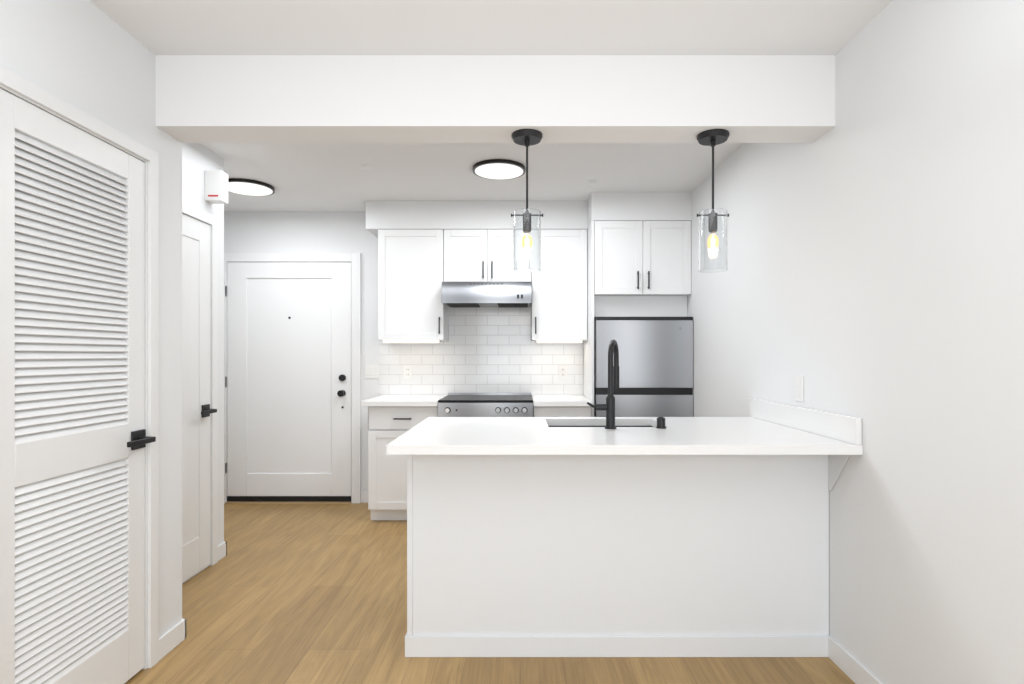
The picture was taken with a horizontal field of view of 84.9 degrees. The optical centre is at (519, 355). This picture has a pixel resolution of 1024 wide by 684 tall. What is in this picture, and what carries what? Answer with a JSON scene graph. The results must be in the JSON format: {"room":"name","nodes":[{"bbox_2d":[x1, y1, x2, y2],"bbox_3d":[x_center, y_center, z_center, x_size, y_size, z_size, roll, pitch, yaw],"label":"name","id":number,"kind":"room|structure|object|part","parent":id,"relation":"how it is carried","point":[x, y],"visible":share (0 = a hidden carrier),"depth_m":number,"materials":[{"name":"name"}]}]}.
{"room":"kitchen","nodes":[
{"label":"kitchen","id":0,"kind":"room"},
{"bbox_2d":[0,0,181,636],"bbox_3d":[-2.345,0.010,0.135,1.710,2.480,4.670,0,0,0],"label":"wall","id":1,"kind":"structure","parent":0,"point":[90,58],"depth_m":2.18,"materials":[{"name":"white paint"}]},
{"bbox_2d":[0,88,144,683],"bbox_3d":[-1.512,0.234,1.897,0.035,2.008,0.667,0,0,0],"label":"door leaf","id":2,"kind":"structure","parent":1,"relation":"in","point":[72,400],"depth_m":1.86,"materials":[{"name":"white paint"}]},
{"bbox_2d":[127,429,155,449],"bbox_3d":[-1.462,0.326,2.138,0.064,0.072,0.166,0,0,0],"label":"door lever","id":3,"kind":"object","parent":2,"relation":"attached to","point":[140,439],"visible":1,"depth_m":2.16,"materials":[{"name":"black metal"}]},
{"bbox_2d":[0,65,158,668],"bbox_3d":[-1.543,0.210,1.897,0.134,2.078,0.783,0,0,0],"label":"door frame","id":4,"kind":"structure","parent":1,"relation":"attached to","point":[17,85],"depth_m":2.24,"materials":[{"name":"white paint"}]},
{"bbox_3d":[-1.543,0.211,1.897,0.134,2.078,0.783,0,0,0],"label":"closet casing","id":5,"kind":"part","parent":4,"relation":"part of","materials":[{"name":"white paint"}]},
{"bbox_2d":[159,618,185,642],"bbox_3d":[-1.664,1.206,2.476,0.372,0.088,0.012,0,0,0],"label":"baseboard","id":6,"kind":"structure","parent":1,"relation":"attached to","point":[177,633],"depth_m":2.41,"materials":[{"name":"white paint"}]},
{"bbox_2d":[182,143,223,583],"bbox_3d":[-2.525,0.010,2.985,1.350,2.480,1.030,0,0,0],"label":"wall","id":7,"kind":"structure","parent":0,"point":[198,159],"depth_m":3.44,"materials":[{"name":"white paint"}]},
{"bbox_2d":[182,214,210,582],"bbox_3d":[-1.844,0.231,2.947,0.008,2.015,0.769,0,0,0],"label":"door leaf","id":8,"kind":"structure","parent":7,"relation":"in","point":[196,395],"depth_m":3.19,"materials":[{"name":"white paint"}]},
{"bbox_2d":[201,404,216,417],"bbox_3d":[-1.808,0.320,3.223,0.064,0.072,0.166,0,0,0],"label":"door lever","id":9,"kind":"object","parent":8,"relation":"attached to","point":[206,411],"visible":1,"depth_m":3.25,"materials":[{"name":"black metal"}]},
{"bbox_2d":[182,202,231,565],"bbox_3d":[-1.840,0.205,3.007,0.020,2.088,1.010,0,0,0],"label":"door frame","id":10,"kind":"structure","parent":7,"relation":"attached to","point":[218,552],"depth_m":3.37,"materials":[{"name":"white paint"}]},
{"bbox_3d":[-2.140,0.206,3.007,0.620,2.088,1.010,0,0,0],"label":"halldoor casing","id":11,"kind":"part","parent":10,"relation":"part of","materials":[{"name":"white paint"}]},
{"bbox_2d":[205,170,227,203],"bbox_3d":[-1.802,-1.002,3.327,0.093,0.175,0.086,0,0,0],"label":"detector","id":12,"kind":"object","parent":7,"relation":"attached to","point":[216,186],"visible":1,"depth_m":3.29,"materials":[{"name":"white plastic"}]},
{"bbox_2d":[224,212,378,491],"bbox_3d":[-0.895,0.010,4.840,4.610,2.480,0.120,0,0,0],"label":"wall","id":13,"kind":"structure","parent":0,"point":[296,232],"depth_m":4.78,"materials":[{"name":"white paint"}]},
{"bbox_2d":[225,262,350,503],"bbox_3d":[-1.965,0.227,4.735,1.070,2.046,0.086,0,0,0],"label":"door leaf","id":14,"kind":"structure","parent":13,"relation":"in","point":[288,425],"depth_m":4.76,"materials":[{"name":"white paint"}]},
{"bbox_3d":[-1.965,0.328,4.735,1.070,1.845,0.086,0,0,0],"label":"front door hardware","id":15,"kind":"part","parent":14,"relation":"part of","materials":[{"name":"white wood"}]},
{"bbox_2d":[232,253,367,502],"bbox_3d":[-2.045,0.188,4.764,1.710,2.125,0.032,0,0,0],"label":"door frame","id":16,"kind":"structure","parent":13,"relation":"attached to","point":[357,496],"depth_m":4.75,"materials":[{"name":"white paint"}]},
{"bbox_3d":[-2.045,0.188,4.764,1.710,2.125,0.032,0,0,0],"label":"frontdoor casing","id":17,"kind":"part","parent":16,"relation":"part of","materials":[{"name":"white paint"}]},
{"bbox_2d":[365,365,378,377],"bbox_3d":[-1.262,0.132,4.774,0.116,0.116,0.009,0,0,0],"label":"light switch","id":18,"kind":"object","parent":13,"relation":"attached to","point":[371,371],"visible":1,"depth_m":4.77,"materials":[{"name":"white plastic"}]},
{"bbox_2d":[378,229,448,342],"bbox_3d":[-0.869,-0.556,4.596,0.522,0.903,0.348,0,0,0],"label":"upper cabinet","id":19,"kind":"object","parent":13,"relation":"attached to","point":[412,308],"visible":1,"depth_m":4.46,"materials":[{"name":"white wood"}]},
{"bbox_2d":[379,307,582,395],"bbox_3d":[-0.335,-0.128,4.776,1.741,0.965,0.008,0,0,0],"label":"backsplash","id":20,"kind":"structure","parent":13,"relation":"attached to","point":[489,350],"depth_m":4.77,"materials":[{"name":"tile"}]},
{"bbox_2d":[403,365,411,378],"bbox_3d":[-0.956,0.137,4.767,0.072,0.115,0.008,0,0,0],"label":"electrical outlet","id":21,"kind":"object","parent":20,"relation":"attached to","point":[407,371],"visible":1,"depth_m":4.76,"materials":[{"name":"white plastic"}]},
{"bbox_2d":[559,365,566,378],"bbox_3d":[0.367,0.137,4.767,0.072,0.115,0.008,0,0,0],"label":"electrical outlet","id":22,"kind":"object","parent":20,"relation":"attached to","point":[562,371],"visible":1,"depth_m":4.76,"materials":[{"name":"white plastic"}]},
{"bbox_2d":[444,229,531,283],"bbox_3d":[-0.257,-0.793,4.596,0.699,0.430,0.348,0,0,0],"label":"upper cabinet","id":23,"kind":"object","parent":13,"relation":"attached to","point":[478,255],"visible":0.69,"depth_m":4.46,"materials":[{"name":"white wood"}]},
{"bbox_2d":[441,282,531,306],"bbox_3d":[-0.257,-0.490,4.524,0.691,0.170,0.493,0,0,0],"label":"range hood","id":24,"kind":"object","parent":23,"relation":"attached to","point":[486,294],"visible":1,"depth_m":4.28,"materials":[{"name":"metal"}]},
{"bbox_2d":[531,229,586,342],"bbox_3d":[0.315,-0.556,4.596,0.442,0.903,0.348,0,0,0],"label":"upper cabinet","id":25,"kind":"object","parent":13,"relation":"attached to","point":[559,300],"visible":0.88,"depth_m":4.46,"materials":[{"name":"white wood"}]},
{"bbox_2d":[594,221,690,316],"bbox_3d":[0.924,-0.658,4.476,0.728,0.719,0.588,0,0,0],"label":"upper cabinet","id":26,"kind":"object","parent":13,"relation":"attached to","point":[642,268],"visible":0.98,"depth_m":4.22,"materials":[{"name":"white wood"}]},
{"bbox_2d":[124,503,854,683],"bbox_3d":[-0.895,1.300,1.290,4.610,0.100,7.220,0,0,0],"label":"floor","id":27,"kind":"structure","parent":0,"point":[297,594],"depth_m":2.55,"materials":[{"name":"brown wood"}]},
{"bbox_2d":[368,406,437,519],"bbox_3d":[-0.875,0.813,4.463,0.524,0.874,0.613,0,0,0],"label":"base cabinet","id":28,"kind":"object","parent":27,"relation":"on","point":[387,487],"visible":0.48,"depth_m":4.19,"materials":[{"name":"white wood"}]},
{"bbox_2d":[361,395,591,406],"bbox_3d":[-0.322,0.355,4.463,1.716,0.040,0.615,0,0,0],"label":"countertop","id":29,"kind":"structure","parent":28,"relation":"on","point":[432,401],"depth_m":4.16,"materials":[{"name":"white stone"}]},
{"bbox_2d":[438,393,532,416],"bbox_3d":[-0.256,0.781,4.438,0.704,0.937,0.665,0,0,0],"label":"range","id":30,"kind":"object","parent":27,"relation":"on","point":[485,404],"visible":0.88,"depth_m":4.15,"materials":[{"name":"metal"}]},
{"bbox_2d":[533,406,590,416],"bbox_3d":[0.319,0.813,4.463,0.435,0.874,0.613,0,0,0],"label":"base cabinet","id":31,"kind":"object","parent":27,"relation":"on","point":[561,411],"visible":0.02,"depth_m":4.19,"materials":[{"name":"white wood"}]},
{"bbox_2d":[583,221,593,416],"bbox_3d":[0.548,0.116,4.490,0.020,2.268,0.560,0,0,0],"label":"panel","id":32,"kind":"object","parent":27,"relation":"on","point":[588,368],"visible":0.48,"depth_m":4.28,"materials":[{"name":"white wood"}]},
{"bbox_2d":[402,422,833,656],"bbox_3d":[0.405,0.810,2.675,1.766,0.878,0.691,0,0,0],"label":"base cabinet","id":33,"kind":"object","parent":27,"relation":"on","point":[594,537],"depth_m":2.33,"materials":[{"name":"white"}]},
{"bbox_2d":[386,426,861,453],"bbox_3d":[0.393,0.353,2.373,1.790,0.036,0.535,0,0,0],"label":"countertop","id":34,"kind":"structure","parent":33,"relation":"on","point":[419,439],"depth_m":2.22,"materials":[{"name":"white stone"}]},
{"bbox_2d":[587,339,618,428],"bbox_3d":[0.395,0.128,2.650,0.177,0.412,0.183,0,0,0],"label":"faucet","id":35,"kind":"object","parent":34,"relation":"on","point":[613,382],"visible":1,"depth_m":2.58,"materials":[{"name":"black metal"}]},
{"bbox_2d":[550,422,656,425],"bbox_3d":[0.417,0.481,2.812,0.589,0.244,0.369,0,0,0],"label":"sink","id":36,"kind":"object","parent":34,"relation":"in","point":[551,423],"depth_m":2.98,"materials":[{"name":"silver metal"}]},
{"bbox_2d":[656,417,665,428],"bbox_3d":[0.655,0.308,2.600,0.047,0.052,0.047,0,0,0],"label":"soap dispenser","id":37,"kind":"object","parent":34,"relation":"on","point":[660,422],"visible":1,"depth_m":2.58,"materials":[{"name":"black metal"}]},
{"bbox_2d":[594,317,692,416],"bbox_3d":[0.926,0.477,4.449,0.720,1.545,0.602,0,0,0],"label":"fridge","id":38,"kind":"object","parent":27,"relation":"on","point":[655,366],"visible":0.5,"depth_m":4.15,"materials":[{"name":"metal"}]},
{"bbox_2d":[89,0,892,211],"bbox_3d":[-0.895,-1.280,1.290,4.610,0.100,7.220,0,0,0],"label":"ceiling","id":39,"kind":"structure","parent":0,"point":[317,177],"depth_m":2.22,"materials":[{"name":"white paint"}]},
{"bbox_2d":[228,178,274,195],"bbox_3d":[-1.970,-1.217,4.050,0.360,0.024,0.360,0,0,0],"label":"recessed light","id":40,"kind":"object","parent":39,"relation":"in","point":[248,187],"visible":0.75,"depth_m":4.00,"materials":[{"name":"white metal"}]},
{"bbox_2d":[366,201,587,237],"bbox_3d":[-0.344,-1.120,4.612,1.763,0.220,0.335,0,0,0],"label":"soffit","id":41,"kind":"object","parent":39,"relation":"attached to","point":[443,215],"depth_m":4.45,"materials":[{"name":"white paint"}]},
{"bbox_2d":[156,55,834,142],"bbox_3d":[-0.100,-1.085,2.380,2.780,0.290,0.180,0,0,0],"label":"beam","id":42,"kind":"structure","parent":39,"relation":"attached to","point":[470,98],"depth_m":2.29,"materials":[{"name":"white paint"}]},
{"bbox_2d":[511,129,542,272],"bbox_3d":[0.030,-0.651,2.380,0.138,0.576,0.132,0,0,0],"label":"pendant light","id":43,"kind":"object","parent":42,"relation":"hanging from","point":[526,239],"visible":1,"depth_m":2.33,"materials":[{"name":"black"}]},
{"bbox_3d":[0.030,-0.487,2.380,0.117,0.249,0.117,0,0,0],"label":"glass","id":44,"kind":"part","parent":43,"relation":"part of","materials":[{"name":"clear glass"}]},
{"bbox_2d":[697,129,729,272],"bbox_3d":[0.820,-0.651,2.380,0.138,0.576,0.132,0,0,0],"label":"pendant light","id":45,"kind":"object","parent":42,"relation":"hanging from","point":[713,239],"visible":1,"depth_m":2.33,"materials":[{"name":"black"}]},
{"bbox_3d":[0.820,-0.487,2.380,0.117,0.249,0.117,0,0,0],"label":"glass","id":46,"kind":"part","parent":45,"relation":"part of","materials":[{"name":"clear glass"}]},
{"bbox_2d":[473,159,524,179],"bbox_3d":[-0.137,-1.217,3.665,0.345,0.024,0.345,0,0,0],"label":"recessed light","id":47,"kind":"object","parent":39,"relation":"in","point":[499,169],"visible":1,"depth_m":3.62,"materials":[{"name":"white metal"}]},
{"bbox_2d":[588,192,691,226],"bbox_3d":[0.914,-1.125,4.495,0.752,0.210,0.570,0,0,0],"label":"soffit","id":48,"kind":"structure","parent":0,"point":[639,206],"depth_m":4.21,"materials":[{"name":"white paint"}]},
{"bbox_2d":[687,0,1023,683],"bbox_3d":[1.350,0.010,1.290,0.120,2.480,6.980,0,0,0],"label":"wall","id":49,"kind":"structure","parent":0,"point":[872,276],"depth_m":1.87,"materials":[{"name":"white paint"}]},
{"bbox_2d":[795,376,803,401],"bbox_3d":[1.285,0.150,2.580,0.008,0.116,0.072,0,0,0],"label":"electrical outlet","id":50,"kind":"object","parent":49,"relation":"attached to","point":[799,388],"visible":1,"depth_m":2.57,"materials":[{"name":"white plastic"}]},
{"bbox_2d":[746,398,861,445],"bbox_3d":[1.278,0.284,2.607,0.020,0.101,0.995,0,0,0],"label":"backsplash","id":51,"kind":"structure","parent":49,"relation":"attached to","point":[848,428],"depth_m":2.45,"materials":[{"name":"white stone"}]},
{"bbox_2d":[828,635,882,683],"bbox_3d":[1.284,1.206,0.065,0.012,0.088,4.530,0,0,0],"label":"baseboard","id":52,"kind":"structure","parent":49,"relation":"attached to","point":[850,666],"depth_m":2.17,"materials":[{"name":"white paint"}]}
]}

